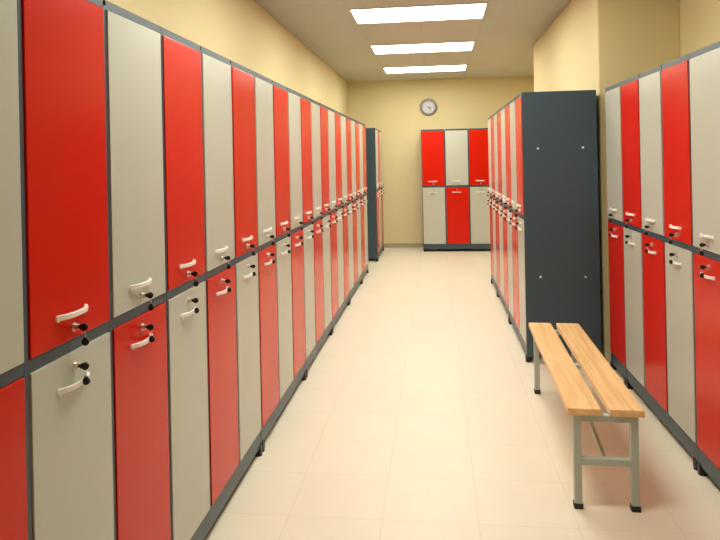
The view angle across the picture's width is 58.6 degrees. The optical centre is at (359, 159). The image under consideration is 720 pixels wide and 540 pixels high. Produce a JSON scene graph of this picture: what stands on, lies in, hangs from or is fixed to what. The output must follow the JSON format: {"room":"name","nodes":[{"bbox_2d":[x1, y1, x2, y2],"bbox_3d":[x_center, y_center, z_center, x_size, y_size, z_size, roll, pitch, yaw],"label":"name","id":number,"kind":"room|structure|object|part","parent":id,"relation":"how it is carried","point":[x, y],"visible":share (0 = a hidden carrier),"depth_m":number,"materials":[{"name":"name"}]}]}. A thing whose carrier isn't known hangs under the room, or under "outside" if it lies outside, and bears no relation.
{"room":"locker room","nodes":[
{"label":"locker room","id":0,"kind":"room"},
{"bbox_2d":[106,0,347,115],"bbox_3d":[-1.020,0.100,4.213,0.120,2.790,13.570,-1,0,7],"label":"wall","id":1,"kind":"structure","parent":0,"point":[242,32],"depth_m":5.13,"materials":[{"name":"yellow paint"}]},
{"bbox_2d":[253,0,571,81],"bbox_3d":[0.585,-1.379,4.021,3.413,0.100,13.570,-1,0,7],"label":"ceiling","id":2,"kind":"structure","parent":0,"point":[506,36],"depth_m":6.83,"materials":[{"name":"white paint"}]},
{"bbox_2d":[348,2,488,23],"bbox_3d":[0.530,-1.321,5.802,1.200,0.012,0.600,-1,0,7],"label":"recessed light","id":3,"kind":"object","parent":2,"relation":"in","point":[457,11],"visible":1,"depth_m":5.77,"materials":[{"name":"white plastic"}]},
{"bbox_2d":[370,41,475,54],"bbox_3d":[0.742,-1.326,7.596,1.200,0.012,0.600,-1,0,7],"label":"recessed light","id":4,"kind":"object","parent":2,"relation":"in","point":[460,45],"visible":1,"depth_m":7.57,"materials":[{"name":"white plastic"}]},
{"bbox_2d":[383,64,467,73],"bbox_3d":[0.953,-1.330,9.391,1.200,0.012,0.600,-1,0,7],"label":"recessed light","id":5,"kind":"object","parent":2,"relation":"in","point":[461,67],"visible":1,"depth_m":9.37,"materials":[{"name":"white plastic"}]},
{"bbox_2d":[348,76,533,242],"bbox_3d":[1.402,0.050,10.700,3.173,2.790,0.120,-1,0,7],"label":"wall","id":6,"kind":"structure","parent":0,"point":[392,108],"depth_m":10.70,"materials":[{"name":"yellow paint"}]},
{"bbox_2d":[384,243,422,247],"bbox_3d":[1.422,1.410,10.633,3.173,0.070,0.014,-1,0,7],"label":"baseboard","id":7,"kind":"structure","parent":6,"relation":"attached to","point":[386,245],"depth_m":10.71,"materials":[{"name":"beige"}]},
{"bbox_2d":[420,98,436,115],"bbox_3d":[1.136,-0.880,10.649,0.292,0.292,0.038,-1,0,7],"label":"wall clock","id":8,"kind":"object","parent":6,"relation":"attached to","point":[428,106],"visible":1,"depth_m":10.65,"materials":[{"name":"grey plastic"}]},
{"bbox_2d":[204,247,719,539],"bbox_3d":[0.644,1.511,4.021,3.413,0.100,13.570,-1,0,7],"label":"floor","id":9,"kind":"structure","parent":0,"point":[420,416],"depth_m":3.28,"materials":[{"name":"beige tile"}]},
{"bbox_2d":[0,0,170,539],"bbox_3d":[-0.939,0.526,1.625,0.544,1.935,1.108,-1,0,7],"label":"locker","id":10,"kind":"object","parent":9,"relation":"on","point":[84,417],"visible":1,"depth_m":1.63,"materials":[{"name":"metal"}]},
{"bbox_3d":[-0.770,0.013,1.232,0.017,0.861,0.347,-1,0,7],"label":"door","id":11,"kind":"part","parent":10,"relation":"part of","materials":[{"name":"metal"}]},
{"bbox_3d":[-0.752,0.920,1.232,0.017,0.889,0.347,-1,0,7],"label":"door","id":12,"kind":"part","parent":10,"relation":"part of","materials":[{"name":"red laminate"}]},
{"bbox_3d":[-0.727,0.012,1.599,0.017,0.861,0.347,-1,0,7],"label":"door","id":13,"kind":"part","parent":10,"relation":"part of","materials":[{"name":"red metal"}]},
{"bbox_3d":[-0.709,0.919,1.599,0.017,0.889,0.347,-1,0,7],"label":"door","id":14,"kind":"part","parent":10,"relation":"part of","materials":[{"name":"grey laminate"}]},
{"bbox_3d":[-0.702,0.378,1.585,0.026,0.016,0.137,-1,0,7],"label":"handle","id":15,"kind":"part","parent":10,"relation":"part of","materials":[{"name":"white"}]},
{"bbox_3d":[-0.699,0.552,1.585,0.026,0.016,0.137,-1,0,7],"label":"handle","id":16,"kind":"part","parent":10,"relation":"part of","materials":[{"name":"white"}]},
{"bbox_3d":[-0.684,0.011,1.967,0.017,0.861,0.347,-1,0,7],"label":"door","id":17,"kind":"part","parent":10,"relation":"part of","materials":[{"name":"grey laminate"}]},
{"bbox_3d":[-0.659,0.377,1.952,0.026,0.016,0.137,-1,0,7],"label":"handle","id":18,"kind":"part","parent":10,"relation":"part of","materials":[{"name":"white"}]},
{"bbox_3d":[-0.665,0.918,1.967,0.017,0.889,0.347,-1,0,7],"label":"door","id":19,"kind":"part","parent":10,"relation":"part of","materials":[{"name":"red laminate"}]},
{"bbox_3d":[-0.655,0.551,1.952,0.026,0.016,0.137,-1,0,7],"label":"handle","id":20,"kind":"part","parent":10,"relation":"part of","materials":[{"name":"white"}]},
{"bbox_2d":[160,26,261,539],"bbox_3d":[-0.809,0.523,2.728,0.544,1.935,1.108,-1,0,7],"label":"locker","id":21,"kind":"object","parent":9,"relation":"on","point":[208,100],"visible":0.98,"depth_m":2.54,"materials":[{"name":"metal"}]},
{"bbox_3d":[-0.641,0.010,2.334,0.017,0.861,0.347,-1,0,7],"label":"door","id":22,"kind":"part","parent":21,"relation":"part of","materials":[{"name":"red laminate"}]},
{"bbox_3d":[-0.616,0.376,2.320,0.026,0.016,0.137,-1,0,7],"label":"handle","id":23,"kind":"part","parent":21,"relation":"part of","materials":[{"name":"white"}]},
{"bbox_3d":[-0.612,0.550,2.320,0.026,0.016,0.137,-1,0,7],"label":"handle","id":24,"kind":"part","parent":21,"relation":"part of","materials":[{"name":"white"}]},
{"bbox_3d":[-0.622,0.917,2.334,0.017,0.889,0.347,-1,0,7],"label":"door","id":25,"kind":"part","parent":21,"relation":"part of","materials":[{"name":"grey laminate"}]},
{"bbox_3d":[-0.597,0.009,2.701,0.017,0.861,0.347,-1,0,7],"label":"door","id":26,"kind":"part","parent":21,"relation":"part of","materials":[{"name":"grey laminate"}]},
{"bbox_3d":[-0.573,0.375,2.687,0.026,0.016,0.137,-1,0,7],"label":"handle","id":27,"kind":"part","parent":21,"relation":"part of","materials":[{"name":"white"}]},
{"bbox_3d":[-0.569,0.549,2.687,0.026,0.016,0.137,-1,0,7],"label":"handle","id":28,"kind":"part","parent":21,"relation":"part of","materials":[{"name":"white"}]},
{"bbox_3d":[-0.579,0.916,2.701,0.017,0.889,0.347,-1,0,7],"label":"door","id":29,"kind":"part","parent":21,"relation":"part of","materials":[{"name":"red laminate"}]},
{"bbox_3d":[-0.554,0.009,3.069,0.017,0.861,0.347,-1,0,7],"label":"door","id":30,"kind":"part","parent":21,"relation":"part of","materials":[{"name":"red metal"}]},
{"bbox_3d":[-0.529,0.374,3.055,0.026,0.016,0.137,-1,0,7],"label":"handle","id":31,"kind":"part","parent":21,"relation":"part of","materials":[{"name":"white plastic"}]},
{"bbox_3d":[-0.535,0.915,3.069,0.017,0.889,0.347,-1,0,7],"label":"door","id":32,"kind":"part","parent":21,"relation":"part of","materials":[{"name":"grey laminate"}]},
{"bbox_3d":[-0.526,0.548,3.055,0.026,0.016,0.137,-1,0,7],"label":"handle","id":33,"kind":"part","parent":21,"relation":"part of","materials":[{"name":"white"}]},
{"bbox_2d":[254,71,305,451],"bbox_3d":[-0.679,0.520,3.830,0.544,1.935,1.108,-1,0,7],"label":"locker","id":34,"kind":"object","parent":9,"relation":"on","point":[280,243],"visible":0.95,"depth_m":3.67,"materials":[{"name":"metal"}]},
{"bbox_3d":[-0.511,0.008,3.436,0.017,0.861,0.347,-1,0,7],"label":"door","id":35,"kind":"part","parent":34,"relation":"part of","materials":[{"name":"grey laminate"}]},
{"bbox_3d":[-0.492,0.914,3.436,0.017,0.889,0.347,-1,0,7],"label":"door","id":36,"kind":"part","parent":34,"relation":"part of","materials":[{"name":"red laminate"}]},
{"bbox_3d":[-0.468,0.007,3.804,0.017,0.861,0.347,-1,0,7],"label":"door","id":37,"kind":"part","parent":34,"relation":"part of","materials":[{"name":"red laminate"}]},
{"bbox_3d":[-0.449,0.914,3.804,0.017,0.889,0.347,-1,0,7],"label":"door","id":38,"kind":"part","parent":34,"relation":"part of","materials":[{"name":"grey laminate"}]},
{"bbox_3d":[-0.424,0.006,4.171,0.017,0.861,0.347,-1,0,7],"label":"door","id":39,"kind":"part","parent":34,"relation":"part of","materials":[{"name":"grey laminate"}]},
{"bbox_3d":[-0.406,0.913,4.171,0.017,0.889,0.347,-1,0,7],"label":"door","id":40,"kind":"part","parent":34,"relation":"part of","materials":[{"name":"red laminate"}]},
{"bbox_2d":[300,94,332,377],"bbox_3d":[-0.549,0.518,4.932,0.544,1.935,1.108,-1,0,7],"label":"locker","id":41,"kind":"object","parent":9,"relation":"on","point":[316,209],"visible":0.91,"depth_m":4.80,"materials":[{"name":"metal"}]},
{"bbox_3d":[-0.381,0.005,4.539,0.017,0.861,0.347,-1,0,7],"label":"door","id":42,"kind":"part","parent":41,"relation":"part of","materials":[{"name":"red laminate"}]},
{"bbox_3d":[-0.362,0.912,4.539,0.017,0.889,0.347,-1,0,7],"label":"door","id":43,"kind":"part","parent":41,"relation":"part of","materials":[{"name":"grey laminate"}]},
{"bbox_3d":[-0.338,0.004,4.906,0.017,0.861,0.347,-1,0,7],"label":"door","id":44,"kind":"part","parent":41,"relation":"part of","materials":[{"name":"grey laminate"}]},
{"bbox_3d":[-0.319,0.911,4.906,0.017,0.889,0.347,-1,0,7],"label":"door","id":45,"kind":"part","parent":41,"relation":"part of","materials":[{"name":"red laminate"}]},
{"bbox_3d":[-0.294,0.003,5.274,0.017,0.861,0.347,-1,0,7],"label":"door","id":46,"kind":"part","parent":41,"relation":"part of","materials":[{"name":"red laminate"}]},
{"bbox_3d":[-0.276,0.910,5.274,0.017,0.889,0.347,-1,0,7],"label":"door","id":47,"kind":"part","parent":41,"relation":"part of","materials":[{"name":"grey laminate"}]},
{"bbox_2d":[327,107,349,333],"bbox_3d":[-0.419,0.515,6.035,0.544,1.935,1.108,-1,0,7],"label":"locker","id":48,"kind":"object","parent":9,"relation":"on","point":[339,211],"visible":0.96,"depth_m":5.92,"materials":[{"name":"metal"}]},
{"bbox_3d":[-0.251,0.002,5.641,0.017,0.861,0.347,-1,0,7],"label":"door","id":49,"kind":"part","parent":48,"relation":"part of","materials":[{"name":"grey laminate"}]},
{"bbox_3d":[-0.232,0.909,5.641,0.017,0.889,0.347,-1,0,7],"label":"door","id":50,"kind":"part","parent":48,"relation":"part of","materials":[{"name":"red laminate"}]},
{"bbox_3d":[-0.208,0.002,6.009,0.017,0.861,0.347,-1,0,7],"label":"door","id":51,"kind":"part","parent":48,"relation":"part of","materials":[{"name":"red laminate"}]},
{"bbox_3d":[-0.189,0.908,6.009,0.017,0.889,0.347,-1,0,7],"label":"door","id":52,"kind":"part","parent":48,"relation":"part of","materials":[{"name":"grey laminate"}]},
{"bbox_3d":[-0.165,0.001,6.376,0.017,0.861,0.347,-1,0,7],"label":"door","id":53,"kind":"part","parent":48,"relation":"part of","materials":[{"name":"grey laminate"}]},
{"bbox_3d":[-0.146,0.907,6.376,0.017,0.889,0.347,-1,0,7],"label":"door","id":54,"kind":"part","parent":48,"relation":"part of","materials":[{"name":"red laminate"}]},
{"bbox_2d":[346,116,361,303],"bbox_3d":[-0.290,0.512,7.137,0.544,1.935,1.108,-1,0,7],"label":"locker","id":55,"kind":"object","parent":9,"relation":"on","point":[352,126],"visible":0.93,"depth_m":7.04,"materials":[{"name":"metal"}]},
{"bbox_3d":[-0.121,0.000,6.744,0.017,0.861,0.347,-1,0,7],"label":"door","id":56,"kind":"part","parent":55,"relation":"part of","materials":[{"name":"red laminate"}]},
{"bbox_3d":[-0.102,0.906,6.744,0.017,0.889,0.347,-1,0,7],"label":"door","id":57,"kind":"part","parent":55,"relation":"part of","materials":[{"name":"grey laminate"}]},
{"bbox_3d":[-0.078,-0.001,7.111,0.017,0.861,0.347,-1,0,7],"label":"door","id":58,"kind":"part","parent":55,"relation":"part of","materials":[{"name":"grey laminate"}]},
{"bbox_3d":[-0.059,0.906,7.111,0.017,0.889,0.347,-1,0,7],"label":"door","id":59,"kind":"part","parent":55,"relation":"part of","materials":[{"name":"red laminate"}]},
{"bbox_3d":[-0.035,-0.002,7.478,0.017,0.861,0.347,-1,0,7],"label":"door","id":60,"kind":"part","parent":55,"relation":"part of","materials":[{"name":"red laminate"}]},
{"bbox_3d":[-0.016,0.905,7.478,0.017,0.889,0.347,-1,0,7],"label":"door","id":61,"kind":"part","parent":55,"relation":"part of","materials":[{"name":"grey laminate"}]},
{"bbox_2d":[358,121,368,282],"bbox_3d":[-0.181,0.510,8.056,0.544,1.935,0.738,-1,0,7],"label":"locker","id":62,"kind":"object","parent":9,"relation":"on","point":[362,129],"visible":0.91,"depth_m":8.00,"materials":[{"name":"metal"}]},
{"bbox_3d":[0.009,-0.003,7.846,0.017,0.861,0.347,-1,0,7],"label":"door","id":63,"kind":"part","parent":62,"relation":"part of","materials":[{"name":"grey laminate"}]},
{"bbox_3d":[0.027,0.904,7.846,0.017,0.889,0.347,-1,0,7],"label":"door","id":64,"kind":"part","parent":62,"relation":"part of","materials":[{"name":"red laminate"}]},
{"bbox_3d":[0.052,-0.004,8.213,0.017,0.861,0.347,-1,0,7],"label":"door","id":65,"kind":"part","parent":62,"relation":"part of","materials":[{"name":"red laminate"}]},
{"bbox_3d":[0.071,0.903,8.213,0.017,0.889,0.347,-1,0,7],"label":"door","id":66,"kind":"part","parent":62,"relation":"part of","materials":[{"name":"grey laminate"}]},
{"bbox_2d":[366,128,383,260],"bbox_3d":[0.075,0.505,9.873,0.544,1.935,1.108,-1,0,7],"label":"locker","id":67,"kind":"object","parent":9,"relation":"on","point":[374,175],"visible":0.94,"depth_m":9.31,"materials":[{"name":"metal"}]},
{"bbox_3d":[0.243,-0.008,9.480,0.017,0.861,0.347,-1,0,7],"label":"door","id":68,"kind":"part","parent":67,"relation":"part of","materials":[{"name":"grey laminate"}]},
{"bbox_3d":[0.262,0.899,9.480,0.017,0.889,0.347,-1,0,7],"label":"door","id":69,"kind":"part","parent":67,"relation":"part of","materials":[{"name":"red laminate"}]},
{"bbox_3d":[0.287,-0.009,9.847,0.017,0.861,0.347,-1,0,7],"label":"door","id":70,"kind":"part","parent":67,"relation":"part of","materials":[{"name":"red laminate"}]},
{"bbox_3d":[0.305,0.898,9.847,0.017,0.889,0.347,-1,0,7],"label":"door","id":71,"kind":"part","parent":67,"relation":"part of","materials":[{"name":"metal"}]},
{"bbox_3d":[0.330,-0.010,10.214,0.017,0.861,0.347,-1,0,7],"label":"door","id":72,"kind":"part","parent":67,"relation":"part of","materials":[{"name":"grey laminate"}]},
{"bbox_3d":[0.349,0.897,10.214,0.017,0.889,0.347,-1,0,7],"label":"door","id":73,"kind":"part","parent":67,"relation":"part of","materials":[{"name":"red laminate"}]},
{"bbox_2d":[421,128,489,251],"bbox_3d":[1.560,0.474,10.333,1.108,1.935,0.544,-1,0,7],"label":"locker","id":74,"kind":"object","parent":9,"relation":"on","point":[455,162],"visible":0.97,"depth_m":10.11,"materials":[{"name":"metal"}]},
{"bbox_3d":[1.156,-0.027,10.154,0.347,0.861,0.017,-1,0,7],"label":"door","id":75,"kind":"part","parent":74,"relation":"part of","materials":[{"name":"red laminate"}]},
{"bbox_3d":[1.175,0.880,10.154,0.347,0.889,0.017,-1,0,7],"label":"door","id":76,"kind":"part","parent":74,"relation":"part of","materials":[{"name":"grey laminate"}]},
{"bbox_3d":[1.523,-0.034,10.111,0.347,0.861,0.017,-1,0,7],"label":"door","id":77,"kind":"part","parent":74,"relation":"part of","materials":[{"name":"grey laminate"}]},
{"bbox_3d":[1.542,0.873,10.111,0.347,0.889,0.017,-1,0,7],"label":"door","id":78,"kind":"part","parent":74,"relation":"part of","materials":[{"name":"red laminate"}]},
{"bbox_3d":[1.891,-0.042,10.067,0.347,0.861,0.017,-1,0,7],"label":"door","id":79,"kind":"part","parent":74,"relation":"part of","materials":[{"name":"red laminate"}]},
{"bbox_3d":[1.909,0.865,10.067,0.347,0.889,0.017,-1,0,7],"label":"door","id":80,"kind":"part","parent":74,"relation":"part of","materials":[{"name":"grey laminate"}]},
{"bbox_2d":[487,114,496,295],"bbox_3d":[1.713,0.471,7.137,0.558,1.935,0.738,-1,0,7],"label":"locker","id":81,"kind":"object","parent":9,"relation":"on","point":[491,188],"visible":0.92,"depth_m":7.13,"materials":[{"name":"metal"}]},
{"bbox_3d":[1.494,-0.034,7.348,0.017,0.861,0.347,-1,0,7],"label":"door","id":82,"kind":"part","parent":81,"relation":"part of","materials":[{"name":"grey laminate"}]},
{"bbox_3d":[1.513,0.873,7.348,0.017,0.889,0.347,-1,0,7],"label":"door","id":83,"kind":"part","parent":81,"relation":"part of","materials":[{"name":"red laminate"}]},
{"bbox_3d":[1.451,-0.033,6.980,0.017,0.861,0.347,-1,0,7],"label":"door","id":84,"kind":"part","parent":81,"relation":"part of","materials":[{"name":"red laminate"}]},
{"bbox_3d":[1.470,0.874,6.980,0.017,0.889,0.347,-1,0,7],"label":"door","id":85,"kind":"part","parent":81,"relation":"part of","materials":[{"name":"grey laminate"}]},
{"bbox_2d":[493,105,508,322],"bbox_3d":[1.605,0.473,6.218,0.558,1.935,1.108,-1,0,7],"label":"locker","id":86,"kind":"object","parent":9,"relation":"on","point":[500,195],"visible":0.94,"depth_m":6.17,"materials":[{"name":"metal"}]},
{"bbox_3d":[1.408,-0.032,6.613,0.017,0.861,0.347,-1,0,7],"label":"door","id":87,"kind":"part","parent":86,"relation":"part of","materials":[{"name":"grey laminate"}]},
{"bbox_3d":[1.426,0.875,6.613,0.017,0.889,0.347,-1,0,7],"label":"door","id":88,"kind":"part","parent":86,"relation":"part of","materials":[{"name":"red laminate"}]},
{"bbox_3d":[1.364,-0.031,6.245,0.017,0.861,0.347,-1,0,7],"label":"door","id":89,"kind":"part","parent":86,"relation":"part of","materials":[{"name":"red metal"}]},
{"bbox_3d":[1.383,0.876,6.245,0.017,0.889,0.347,-1,0,7],"label":"door","id":90,"kind":"part","parent":86,"relation":"part of","materials":[{"name":"grey laminate"}]},
{"bbox_3d":[1.321,-0.030,5.878,0.017,0.861,0.347,-1,0,7],"label":"door","id":91,"kind":"part","parent":86,"relation":"part of","materials":[{"name":"grey laminate"}]},
{"bbox_3d":[1.340,0.877,5.878,0.017,0.889,0.347,-1,0,7],"label":"door","id":92,"kind":"part","parent":86,"relation":"part of","materials":[{"name":"red laminate"}]},
{"bbox_2d":[504,90,601,361],"bbox_3d":[1.474,0.476,5.114,0.558,1.935,1.112,-1,0,7],"label":"locker","id":93,"kind":"object","parent":9,"relation":"on","point":[552,214],"visible":0.98,"depth_m":4.57,"materials":[{"name":"metal"}]},
{"bbox_3d":[1.278,-0.029,5.510,0.017,0.861,0.347,-1,0,7],"label":"door","id":94,"kind":"part","parent":93,"relation":"part of","materials":[{"name":"red laminate"}]},
{"bbox_3d":[1.296,0.878,5.510,0.017,0.889,0.347,-1,0,7],"label":"door","id":95,"kind":"part","parent":93,"relation":"part of","materials":[{"name":"grey laminate"}]},
{"bbox_3d":[1.234,-0.028,5.143,0.017,0.861,0.347,-1,0,7],"label":"door","id":96,"kind":"part","parent":93,"relation":"part of","materials":[{"name":"grey laminate"}]},
{"bbox_3d":[1.253,0.879,5.143,0.017,0.889,0.347,-1,0,7],"label":"door","id":97,"kind":"part","parent":93,"relation":"part of","materials":[{"name":"red laminate"}]},
{"bbox_3d":[1.191,-0.027,4.775,0.017,0.861,0.347,-1,0,7],"label":"door","id":98,"kind":"part","parent":93,"relation":"part of","materials":[{"name":"red laminate"}]},
{"bbox_3d":[1.210,0.879,4.775,0.017,0.889,0.347,-1,0,7],"label":"door","id":99,"kind":"part","parent":93,"relation":"part of","materials":[{"name":"grey laminate"}]},
{"bbox_2d":[529,323,644,512],"bbox_3d":[1.121,1.239,3.346,0.306,0.424,1.408,-1,0,8],"label":"bench","id":100,"kind":"object","parent":9,"relation":"on","point":[578,401],"visible":1,"depth_m":2.85,"materials":[{"name":"brown wood"}]},
{"bbox_3d":[1.101,1.244,4.001,0.031,0.374,0.031,-1,0,8],"label":"leg","id":101,"kind":"part","parent":100,"relation":"part of","materials":[{"name":"grey paint"}]},
{"bbox_3d":[0.910,1.248,2.691,0.031,0.374,0.031,-1,0,8],"label":"leg","id":102,"kind":"part","parent":100,"relation":"part of","materials":[{"name":"grey paint"}]},
{"bbox_3d":[1.020,1.073,2.675,0.197,0.028,0.029,-1,0,8],"label":"rail","id":103,"kind":"part","parent":100,"relation":"part of","materials":[{"name":"grey metal"}]},
{"bbox_3d":[1.136,1.244,2.658,0.031,0.374,0.031,-1,0,8],"label":"leg","id":104,"kind":"part","parent":100,"relation":"part of","materials":[{"name":"grey paint"}]},
{"bbox_2d":[605,82,626,385],"bbox_3d":[1.920,0.467,4.229,0.544,1.935,0.368,-1,0,7],"label":"locker","id":105,"kind":"object","parent":9,"relation":"on","point":[612,93],"visible":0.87,"depth_m":4.23,"materials":[{"name":"metal"}]},
{"bbox_3d":[1.688,-0.038,4.256,0.017,0.861,0.347,-1,0,7],"label":"door","id":106,"kind":"part","parent":105,"relation":"part of","materials":[{"name":"grey laminate"}]},
{"bbox_3d":[1.706,0.869,4.256,0.017,0.889,0.347,-1,0,7],"label":"door","id":107,"kind":"part","parent":105,"relation":"part of","materials":[{"name":"red laminate"}]},
{"bbox_2d":[621,54,697,470],"bbox_3d":[1.834,0.469,3.495,0.544,1.935,1.108,-1,0,7],"label":"locker","id":108,"kind":"object","parent":9,"relation":"on","point":[655,102],"visible":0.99,"depth_m":3.38,"materials":[{"name":"laminate"}]},
{"bbox_3d":[1.644,-0.037,3.888,0.017,0.861,0.347,-1,0,7],"label":"door","id":109,"kind":"part","parent":108,"relation":"part of","materials":[{"name":"red metal"}]},
{"bbox_3d":[1.663,0.870,3.888,0.017,0.889,0.347,-1,0,7],"label":"door","id":110,"kind":"part","parent":108,"relation":"part of","materials":[{"name":"grey laminate"}]},
{"bbox_3d":[1.601,-0.036,3.521,0.017,0.861,0.347,-1,0,7],"label":"door","id":111,"kind":"part","parent":108,"relation":"part of","materials":[{"name":"grey laminate"}]},
{"bbox_3d":[1.620,0.871,3.521,0.017,0.889,0.347,-1,0,7],"label":"door","id":112,"kind":"part","parent":108,"relation":"part of","materials":[{"name":"red laminate"}]},
{"bbox_3d":[1.548,0.331,3.167,0.026,0.016,0.137,-1,0,7],"label":"handle","id":113,"kind":"part","parent":108,"relation":"part of","materials":[{"name":"white plastic"}]},
{"bbox_3d":[1.558,-0.035,3.153,0.017,0.861,0.347,-1,0,7],"label":"door","id":114,"kind":"part","parent":108,"relation":"part of","materials":[{"name":"red metal"}]},
{"bbox_3d":[1.577,0.872,3.153,0.017,0.889,0.347,-1,0,7],"label":"door","id":115,"kind":"part","parent":108,"relation":"part of","materials":[{"name":"grey laminate"}]},
{"bbox_2d":[689,41,719,487],"bbox_3d":[1.704,0.471,2.392,0.544,1.935,1.108,-1,0,7],"label":"locker","id":116,"kind":"object","parent":9,"relation":"on","point":[704,63],"visible":1,"depth_m":2.81,"materials":[{"name":"metal"}]},
{"bbox_3d":[1.515,-0.034,2.786,0.017,0.861,0.347,-1,0,7],"label":"door","id":117,"kind":"part","parent":116,"relation":"part of","materials":[{"name":"grey laminate"}]},
{"bbox_3d":[1.533,0.873,2.786,0.017,0.889,0.347,-1,0,7],"label":"door","id":118,"kind":"part","parent":116,"relation":"part of","materials":[{"name":"red laminate"}]},
{"bbox_3d":[1.505,0.332,2.800,0.026,0.016,0.137,-1,0,7],"label":"handle","id":119,"kind":"part","parent":116,"relation":"part of","materials":[{"name":"white plastic"}]},
{"bbox_3d":[1.508,0.506,2.800,0.026,0.016,0.137,-1,0,7],"label":"handle","id":120,"kind":"part","parent":116,"relation":"part of","materials":[{"name":"white"}]},
{"bbox_2d":[533,0,679,360],"bbox_3d":[2.169,0.034,6.038,0.557,2.790,3.000,-1,0,7],"label":"wall pier","id":121,"kind":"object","parent":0,"point":[598,45],"visible":0.32,"depth_m":4.58,"materials":[{"name":"yellow paint"}]},
{"bbox_2d":[679,0,719,56],"bbox_3d":[2.250,0.032,3.828,0.120,2.790,13.570,-1,0,7],"label":"wall","id":122,"kind":"structure","parent":0,"point":[699,20],"depth_m":4.21,"materials":[{"name":"yellow paint"}]}
]}

